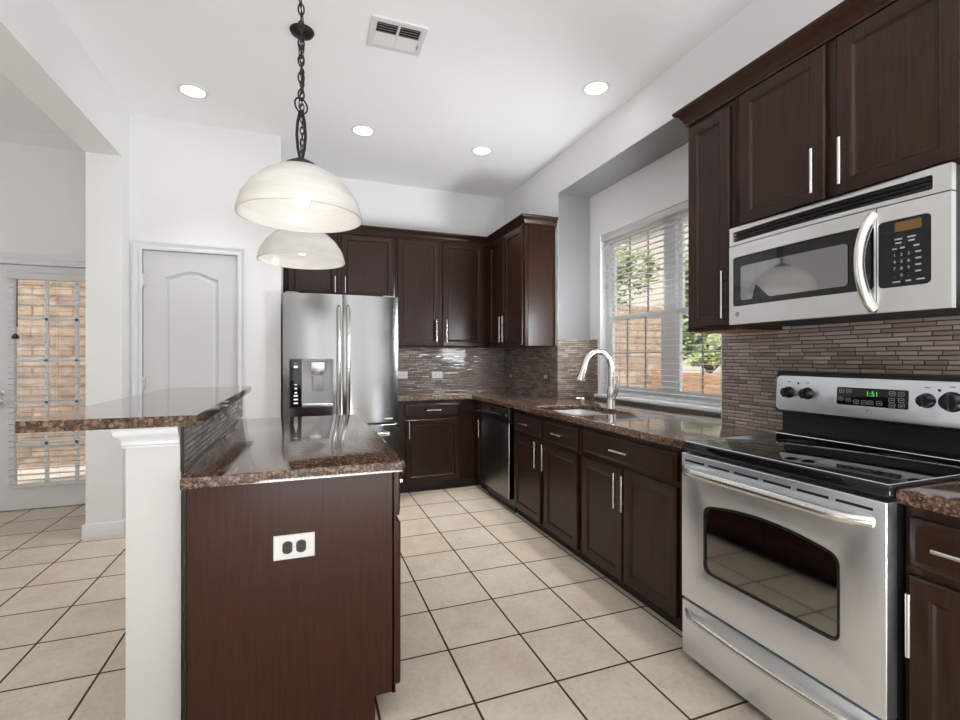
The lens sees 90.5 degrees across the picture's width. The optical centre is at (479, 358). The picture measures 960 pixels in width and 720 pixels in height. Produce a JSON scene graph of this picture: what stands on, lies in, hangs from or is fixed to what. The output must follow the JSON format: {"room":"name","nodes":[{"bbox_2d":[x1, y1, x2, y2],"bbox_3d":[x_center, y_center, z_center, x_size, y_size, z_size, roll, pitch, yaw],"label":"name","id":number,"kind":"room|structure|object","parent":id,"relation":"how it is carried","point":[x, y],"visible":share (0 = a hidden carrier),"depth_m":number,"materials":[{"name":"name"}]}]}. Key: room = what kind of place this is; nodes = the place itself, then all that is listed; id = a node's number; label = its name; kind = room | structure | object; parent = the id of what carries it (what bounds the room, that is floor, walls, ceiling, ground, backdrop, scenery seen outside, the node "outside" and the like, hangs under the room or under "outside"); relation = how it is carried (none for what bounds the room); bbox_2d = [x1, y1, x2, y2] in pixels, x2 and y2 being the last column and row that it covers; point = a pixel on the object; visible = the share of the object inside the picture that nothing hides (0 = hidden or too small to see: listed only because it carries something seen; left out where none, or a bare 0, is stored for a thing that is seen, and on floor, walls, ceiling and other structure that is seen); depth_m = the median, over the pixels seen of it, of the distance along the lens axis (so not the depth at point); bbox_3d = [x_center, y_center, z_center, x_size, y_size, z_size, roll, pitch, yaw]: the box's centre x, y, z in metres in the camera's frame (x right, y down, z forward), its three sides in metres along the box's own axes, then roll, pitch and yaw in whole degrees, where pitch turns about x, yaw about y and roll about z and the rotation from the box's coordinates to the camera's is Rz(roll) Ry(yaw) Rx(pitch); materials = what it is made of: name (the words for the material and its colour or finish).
{"room":"kitchen","nodes":[
{"label":"kitchen","id":0,"kind":"room"},
{"bbox_2d":[0,0,129,164],"bbox_3d":[-1.519,-1.651,0.263,0.214,0.390,8.550,0,0,-20],"label":"wall header","id":1,"kind":"structure","parent":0,"point":[40,54],"depth_m":2.63,"materials":[{"name":"white paint"}]},
{"bbox_2d":[86,152,129,523],"bbox_3d":[-2.844,-0.091,3.831,0.214,2.730,0.938,0,0,-20],"label":"wall pillar","id":2,"kind":"structure","parent":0,"point":[107,176],"depth_m":3.40,"materials":[{"name":"white paint"}]},
{"bbox_2d":[82,517,125,539],"bbox_3d":[-2.841,1.221,3.823,0.246,0.106,0.954,0,0,-20],"label":"baseboard","id":3,"kind":"structure","parent":2,"relation":"attached to","point":[114,528],"depth_m":3.38,"materials":[{"name":"white paint"}]},
{"bbox_2d":[126,397,242,719],"bbox_3d":[-1.282,0.742,2.215,0.154,1.064,1.575,0,0,-20],"label":"wall","id":4,"kind":"structure","parent":0,"point":[153,474],"depth_m":1.48,"materials":[{"name":"white paint"}]},
{"bbox_2d":[15,386,250,432],"bbox_3d":[-1.381,0.194,2.186,0.444,0.033,1.660,0,0,-20],"label":"bar","id":5,"kind":"object","parent":4,"relation":"on","point":[186,406],"visible":1,"depth_m":1.56,"materials":[{"name":"brown stone"}]},
{"bbox_2d":[111,426,179,448],"bbox_3d":[-1.294,0.242,2.190,0.171,0.064,1.593,0,0,-20],"label":"trim","id":6,"kind":"structure","parent":4,"relation":"attached to","point":[156,436],"depth_m":1.46,"materials":[{"name":"white paint"}]},
{"bbox_2d":[180,426,183,471],"bbox_3d":[-0.939,0.283,1.500,0.010,0.147,0.004,0,0,-20],"label":"trim","id":7,"kind":"structure","parent":4,"relation":"attached to","point":[181,427],"depth_m":1.50,"materials":[{"name":"black"}]},
{"bbox_2d":[130,114,282,418],"bbox_3d":[-2.305,-0.286,4.195,1.051,3.120,0.910,0,0,-20],"label":"wall","id":8,"kind":"structure","parent":0,"point":[187,179],"depth_m":3.77,"materials":[{"name":"white paint"}]},
{"bbox_2d":[132,240,245,418],"bbox_3d":[-2.257,0.192,3.717,0.771,2.165,0.020,0,0,-20],"label":"trim","id":9,"kind":"structure","parent":8,"relation":"attached to","point":[137,245],"depth_m":3.67,"materials":[{"name":"white paint"}]},
{"bbox_2d":[142,250,236,393],"bbox_3d":[-2.262,0.221,3.712,0.652,2.087,0.109,0,0,-20],"label":"door","id":10,"kind":"structure","parent":8,"relation":"in","point":[190,300],"depth_m":3.73,"materials":[{"name":"white paint"}]},
{"bbox_2d":[0,142,504,391],"bbox_3d":[-3.103,-0.286,4.305,7.180,3.120,0.148,0,0,-20],"label":"wall","id":11,"kind":"structure","parent":0,"point":[43,189],"depth_m":4.96,"materials":[{"name":"white paint"}]},
{"bbox_2d":[0,128,84,151],"bbox_3d":[-4.751,-1.816,3.546,3.560,0.060,0.145,0,0,-20],"label":"trim","id":12,"kind":"structure","parent":11,"relation":"attached to","point":[6,135],"depth_m":3.95,"materials":[{"name":"white paint"}]},
{"bbox_2d":[0,264,85,510],"bbox_3d":[-3.593,0.242,4.074,0.892,2.048,0.110,0,0,-20],"label":"door","id":13,"kind":"structure","parent":11,"relation":"in","point":[67,494],"depth_m":3.99,"materials":[{"name":"white paint"}]},
{"bbox_2d":[6,272,85,488],"bbox_3d":[-3.569,0.179,4.017,0.671,1.780,0.096,0,0,-20],"label":"door blind","id":14,"kind":"object","parent":13,"relation":"attached to","point":[17,276],"visible":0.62,"depth_m":3.99,"materials":[{"name":"white plastic"}]},
{"bbox_2d":[0,252,85,267],"bbox_3d":[-3.582,0.199,4.046,1.080,2.150,0.020,0,0,-20],"label":"trim","id":15,"kind":"structure","parent":11,"relation":"attached to","point":[5,257],"depth_m":4.00,"materials":[{"name":"white paint"}]},
{"bbox_2d":[283,233,394,297],"bbox_3d":[-1.372,-0.891,4.680,1.030,0.670,0.366,0,0,-20],"label":"upper cabinet","id":16,"kind":"object","parent":11,"relation":"attached to","point":[368,269],"visible":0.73,"depth_m":4.60,"materials":[{"name":"brown wood"}]},
{"bbox_2d":[398,371,407,378],"bbox_3d":[-0.830,0.177,5.066,0.118,0.074,0.009,0,0,-20],"label":"wall outlet","id":17,"kind":"object","parent":11,"relation":"attached to","point":[401,375],"visible":0.98,"depth_m":5.07,"materials":[{"name":"white plastic"}]},
{"bbox_2d":[432,372,441,377],"bbox_3d":[-0.467,0.181,5.200,0.118,0.074,0.009,0,0,-20],"label":"wall outlet","id":18,"kind":"object","parent":11,"relation":"attached to","point":[434,374],"visible":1,"depth_m":5.20,"materials":[{"name":"white plastic"}]},
{"bbox_2d":[395,238,507,348],"bbox_3d":[-0.268,-0.669,5.090,1.316,1.114,0.366,0,0,-20],"label":"upper cabinet","id":19,"kind":"object","parent":11,"relation":"attached to","point":[442,288],"visible":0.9,"depth_m":4.90,"materials":[{"name":"brown wood"}]},
{"bbox_2d":[0,0,753,198],"bbox_3d":[-1.372,-1.906,0.392,7.700,0.120,8.690,0,0,-20],"label":"ceiling","id":20,"kind":"structure","parent":0,"point":[508,77],"depth_m":3.05,"materials":[{"name":"white paint"}]},
{"bbox_2d":[177,83,208,98],"bbox_3d":[-1.981,-1.843,3.284,0.192,0.006,0.192,0,0,-20],"label":"recessed light","id":21,"kind":"object","parent":20,"relation":"in","point":[190,90],"visible":1,"depth_m":3.27,"materials":[{"name":"white plastic"}]},
{"bbox_2d":[235,0,361,232],"bbox_3d":[-0.691,-1.195,1.839,0.458,1.302,0.458,0,0,-20],"label":"pendant lamp","id":22,"kind":"object","parent":20,"relation":"hanging from","point":[294,194],"visible":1,"depth_m":1.82,"materials":[{"name":"white glass"}]},
{"bbox_2d":[257,23,344,269],"bbox_3d":[-1.003,-1.195,2.683,0.464,1.302,0.464,0,0,-20],"label":"pendant lamp","id":23,"kind":"object","parent":20,"relation":"hanging from","point":[281,248],"visible":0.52,"depth_m":2.62,"materials":[{"name":"white glass"}]},
{"bbox_2d":[351,125,374,135],"bbox_3d":[-0.947,-1.843,3.853,0.192,0.006,0.192,0,0,-20],"label":"recessed light","id":24,"kind":"object","parent":20,"relation":"in","point":[361,130],"visible":1,"depth_m":3.85,"materials":[{"name":"white"}]},
{"bbox_2d":[366,14,428,55],"bbox_3d":[-0.477,-1.835,2.723,0.312,0.022,0.258,0,0,-20],"label":"ceiling vent","id":25,"kind":"object","parent":20,"relation":"in","point":[386,33],"visible":1,"depth_m":2.71,"materials":[{"name":"white metal"}]},
{"bbox_2d":[471,146,492,154],"bbox_3d":[0.018,-1.843,4.224,0.192,0.006,0.192,0,0,-20],"label":"recessed light","id":26,"kind":"object","parent":20,"relation":"in","point":[478,150],"visible":1,"depth_m":4.22,"materials":[{"name":"white"}]},
{"bbox_2d":[582,80,610,95],"bbox_3d":[0.792,-1.843,3.248,0.192,0.006,0.192,0,0,-20],"label":"recessed light","id":27,"kind":"object","parent":20,"relation":"in","point":[595,87],"visible":1,"depth_m":3.24,"materials":[{"name":"white"}]},
{"bbox_2d":[0,481,771,719],"bbox_3d":[-1.372,1.324,0.392,7.700,0.100,8.690,0,0,-20],"label":"floor","id":28,"kind":"structure","parent":0,"point":[500,620],"depth_m":2.22,"materials":[{"name":"tile"}]},
{"bbox_2d":[182,472,402,719],"bbox_3d":[-0.825,0.833,2.246,0.716,0.882,1.414,0,0,-20],"label":"base cabinet","id":29,"kind":"object","parent":28,"relation":"on","point":[317,637],"visible":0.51,"depth_m":1.57,"materials":[{"name":"brown wood"}]},
{"bbox_2d":[180,415,404,489],"bbox_3d":[-0.839,0.375,2.233,0.689,0.034,1.490,0,0,-20],"label":"countertop","id":30,"kind":"structure","parent":29,"relation":"on","point":[256,450],"depth_m":1.79,"materials":[{"name":"brown stone"}]},
{"bbox_2d":[273,532,314,560],"bbox_3d":[-0.614,0.622,1.573,0.128,0.080,0.009,0,0,-20],"label":"wall outlet","id":31,"kind":"object","parent":29,"relation":"attached to","point":[291,546],"visible":1,"depth_m":1.57,"materials":[{"name":"white plastic"}]},
{"bbox_2d":[282,541,291,553],"bbox_3d":[-0.633,0.622,1.564,0.031,0.042,0.004,0,0,-20],"label":"receptacle","id":32,"kind":"object","parent":31,"relation":"attached to","point":[286,545],"depth_m":1.56,"materials":[{"name":"black plastic"}]},
{"bbox_2d":[296,539,305,551],"bbox_3d":[-0.594,0.622,1.579,0.031,0.042,0.004,0,0,-20],"label":"receptacle","id":33,"kind":"object","parent":31,"relation":"attached to","point":[300,543],"depth_m":1.58,"materials":[{"name":"black plastic"}]},
{"bbox_2d":[283,291,397,453],"bbox_3d":[-1.290,0.361,4.370,0.940,1.826,0.928,0,0,-20],"label":"refrigerator","id":34,"kind":"object","parent":28,"relation":"on","point":[340,355],"visible":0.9,"depth_m":4.02,"materials":[{"name":"silver metal"}]},
{"bbox_2d":[396,399,478,492],"bbox_3d":[-0.236,0.836,4.943,1.338,0.876,0.644,0,0,-20],"label":"base cabinet","id":35,"kind":"object","parent":28,"relation":"on","point":[437,439],"visible":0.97,"depth_m":4.59,"materials":[{"name":"brown wood"}]},
{"bbox_2d":[398,390,774,450],"bbox_3d":[0.412,0.379,3.691,1.698,0.038,3.446,0,0,-20],"label":"countertop","id":36,"kind":"structure","parent":35,"relation":"on","point":[668,426],"depth_m":3.03,"materials":[{"name":"brown stone"}]},
{"bbox_2d":[575,397,583,403],"bbox_3d":[0.785,0.334,3.748,0.070,0.052,0.036,0,0,-20],"label":"air gap","id":37,"kind":"object","parent":36,"relation":"on","point":[581,399],"visible":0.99,"depth_m":3.74,"materials":[{"name":"silver metal"}]},
{"bbox_2d":[553,409,610,415],"bbox_3d":[0.732,0.498,3.363,0.427,0.200,0.684,0,0,-20],"label":"sink","id":38,"kind":"object","parent":36,"relation":"in","point":[580,412],"visible":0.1,"depth_m":3.67,"materials":[{"name":"silver metal"}]},
{"bbox_2d":[576,349,619,408],"bbox_3d":[0.829,0.146,3.394,0.310,0.428,0.104,0,0,-5],"label":"faucet","id":39,"kind":"object","parent":36,"relation":"on","point":[612,391],"visible":1,"depth_m":3.39,"materials":[{"name":"silver metal"}]},
{"bbox_2d":[474,400,487,490],"bbox_3d":[0.245,0.836,4.698,0.606,0.876,0.202,0,0,-20],"label":"base cabinet","id":40,"kind":"object","parent":28,"relation":"on","point":[479,404],"visible":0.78,"depth_m":4.62,"materials":[{"name":"brown wood"}]},
{"bbox_2d":[482,402,516,512],"bbox_3d":[0.394,0.839,4.298,0.590,0.866,0.636,0,0,-20],"label":"dishwasher","id":41,"kind":"object","parent":28,"relation":"on","point":[497,420],"visible":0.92,"depth_m":4.11,"materials":[{"name":"silver metal"}]},
{"bbox_2d":[514,409,587,562],"bbox_3d":[0.687,0.836,3.508,0.606,0.876,1.020,0,0,-20],"label":"base cabinet","id":42,"kind":"object","parent":28,"relation":"on","point":[548,451],"visible":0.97,"depth_m":3.31,"materials":[{"name":"brown wood"}]},
{"bbox_2d":[582,425,689,630],"bbox_3d":[1.030,0.836,2.585,0.606,0.876,0.942,0,0,-20],"label":"base cabinet","id":43,"kind":"object","parent":28,"relation":"on","point":[632,486],"visible":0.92,"depth_m":2.45,"materials":[{"name":"brown wood"}]},
{"bbox_2d":[682,371,959,719],"bbox_3d":[1.266,0.667,1.765,0.726,1.214,0.760,0,0,-20],"label":"electric range","id":44,"kind":"object","parent":28,"relation":"on","point":[794,537],"visible":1,"depth_m":1.63,"materials":[{"name":"silver metal"}]},
{"bbox_2d":[684,434,959,497],"bbox_3d":[1.285,0.367,1.772,0.616,0.038,0.760,0,0,-20],"label":"cooktop","id":45,"kind":"object","parent":44,"relation":"in","point":[860,469],"depth_m":1.65,"materials":[{"name":"black glass"}]},
{"bbox_2d":[905,505,959,719],"bbox_3d":[1.492,0.836,1.280,0.648,0.876,0.302,0,0,-20],"label":"base cabinet","id":46,"kind":"object","parent":28,"relation":"on","point":[932,595],"visible":0.98,"depth_m":1.26,"materials":[{"name":"brown wood"}]},
{"bbox_2d":[896,480,959,517],"bbox_3d":[1.502,0.379,1.279,0.636,0.038,0.312,0,0,-20],"label":"countertop","id":47,"kind":"structure","parent":46,"relation":"on","point":[944,497],"depth_m":1.27,"materials":[{"name":"brown stone"}]},
{"bbox_2d":[504,0,959,431],"bbox_3d":[1.971,-0.286,1.633,0.488,3.120,8.690,0,0,-20],"label":"wall","id":48,"kind":"structure","parent":0,"point":[661,185],"depth_m":2.79,"materials":[{"name":"white paint"}]},
{"bbox_2d":[509,372,513,378],"bbox_3d":[0.345,0.192,5.298,0.009,0.074,0.118,0,0,-20],"label":"wall outlet","id":49,"kind":"object","parent":48,"relation":"attached to","point":[511,374],"visible":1,"depth_m":5.28,"materials":[{"name":"grey plastic"}]},
{"bbox_2d":[489,224,554,347],"bbox_3d":[0.372,-0.669,4.728,0.366,1.114,0.874,0,0,-20],"label":"upper cabinet","id":50,"kind":"object","parent":48,"relation":"attached to","point":[521,262],"visible":1,"depth_m":4.37,"materials":[{"name":"brown wood"}]},
{"bbox_2d":[337,213,558,245],"bbox_3d":[-0.548,-1.244,4.357,2.350,0.080,0.930,0,0,-20],"label":"crown molding","id":51,"kind":"structure","parent":50,"relation":"attached to","point":[522,219],"depth_m":4.71,"materials":[{"name":"brown wood"}]},
{"bbox_2d":[543,373,548,380],"bbox_3d":[0.628,0.174,4.536,0.009,0.074,0.118,0,0,-20],"label":"wall outlet","id":52,"kind":"object","parent":48,"relation":"attached to","point":[545,375],"visible":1,"depth_m":4.52,"materials":[{"name":"grey plastic"}]},
{"bbox_2d":[558,117,673,192],"bbox_3d":[1.030,-0.825,3.493,0.009,1.378,1.826,0,0,-20],"label":"trim","id":53,"kind":"structure","parent":48,"relation":"attached to","point":[673,117],"depth_m":3.47,"materials":[{"name":"white paint"}]},
{"bbox_2d":[558,118,687,339],"bbox_3d":[1.189,-0.576,3.550,0.339,1.871,1.821,0,0,-20],"label":"window recess","id":54,"kind":"object","parent":48,"relation":"in","point":[574,201],"visible":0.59,"depth_m":4.36,"materials":[{"name":"grey paint"}]},
{"bbox_2d":[594,212,720,413],"bbox_3d":[1.404,-0.381,3.567,0.175,1.460,1.670,0,0,-20],"label":"window","id":55,"kind":"structure","parent":48,"relation":"in","point":[677,330],"depth_m":3.59,"materials":[{"name":"white plastic"}]},
{"bbox_2d":[601,201,720,406],"bbox_3d":[1.403,-0.397,3.567,0.062,1.424,1.602,0,0,-20],"label":"window blind","id":56,"kind":"object","parent":55,"relation":"attached to","point":[681,208],"visible":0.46,"depth_m":3.69,"materials":[{"name":"white plastic"}]},
{"bbox_2d":[721,334,721,422],"bbox_3d":[1.344,0.112,2.635,0.014,0.496,0.006,0,0,-20],"label":"trim","id":57,"kind":"structure","parent":48,"relation":"attached to","point":[721,334],"depth_m":2.63,"materials":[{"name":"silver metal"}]},
{"bbox_2d":[688,98,781,333],"bbox_3d":[1.247,-0.681,2.374,0.366,1.100,0.287,0,0,-20],"label":"upper cabinet","id":58,"kind":"object","parent":48,"relation":"attached to","point":[711,139],"visible":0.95,"depth_m":2.32,"materials":[{"name":"brown wood"}]},
{"bbox_2d":[736,0,959,226],"bbox_3d":[1.445,-0.903,1.841,0.366,0.655,0.846,0,0,-20],"label":"upper cabinet","id":59,"kind":"object","parent":48,"relation":"attached to","point":[878,102],"visible":0.92,"depth_m":1.71,"materials":[{"name":"brown wood"}]},
{"bbox_2d":[672,0,897,127],"bbox_3d":[1.385,-1.241,2.003,0.364,0.080,1.191,0,0,-20],"label":"crown molding","id":60,"kind":"structure","parent":59,"relation":"attached to","point":[847,14],"depth_m":1.94,"materials":[{"name":"brown wood"}]},
{"bbox_2d":[729,162,959,325],"bbox_3d":[1.407,-0.364,1.822,0.480,0.428,0.779,0,0,-20],"label":"microwave","id":61,"kind":"object","parent":59,"relation":"attached to","point":[888,249],"visible":1,"depth_m":1.64,"materials":[{"name":"silver metal"}]},
{"label":"outside","id":62,"kind":"structure","parent":0,"visible":0},
{"bbox_2d":[18,464,85,483],"bbox_3d":[-0.455,1.484,4.098,26.000,0.180,24.000,0,0,-20],"label":"patio","id":63,"kind":"structure","parent":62,"point":[62,469],"depth_m":5.71,"materials":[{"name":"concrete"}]},
{"bbox_2d":[18,280,663,467],"bbox_3d":[-3.593,0.184,7.093,16.200,2.420,0.400,0,0,-20],"label":"wall","id":64,"kind":"structure","parent":63,"relation":"on","point":[27,336],"depth_m":6.19,"materials":[{"name":"brick"}]},
{"bbox_2d":[617,244,660,305],"bbox_3d":[3.135,-0.833,12.875,2.971,4.451,2.688,0,0,-20],"label":"tree","id":65,"kind":"object","parent":63,"relation":"on","point":[619,251],"visible":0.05,"depth_m":12.48,"materials":[{"name":"green plant"}]},
{"bbox_2d":[617,218,720,372],"bbox_3d":[9.417,-2.766,16.297,5.400,8.320,14.800,0,0,-20],"label":"house","id":66,"kind":"structure","parent":63,"relation":"on","point":[661,284],"depth_m":17.68,"materials":[{"name":"beige"}]},
{"bbox_2d":[652,371,720,393],"bbox_3d":[5.515,0.828,4.021,0.260,1.132,11.700,0,0,-20],"label":"wall","id":67,"kind":"structure","parent":63,"relation":"on","point":[697,379],"depth_m":8.37,"materials":[{"name":"brown brick"}]},
{"bbox_2d":[657,246,720,371],"bbox_3d":[5.628,-0.781,11.788,2.174,4.349,2.064,0,0,-20],"label":"tree","id":68,"kind":"object","parent":63,"relation":"on","point":[690,342],"visible":0.09,"depth_m":11.91,"materials":[{"name":"green plant"}]},
{"bbox_3d":[7.431,0.844,4.722,3.780,1.100,11.680,0,0,-20],"label":"planting bed","id":69,"kind":"object","parent":63,"relation":"on","visible":0},
{"bbox_2d":[685,334,720,372],"bbox_3d":[4.335,-0.080,8.963,0.815,0.737,0.959,0,0,-20],"label":"shrub","id":70,"kind":"object","parent":69,"relation":"on","point":[697,362],"visible":0.62,"depth_m":8.82,"materials":[{"name":"green plant"}]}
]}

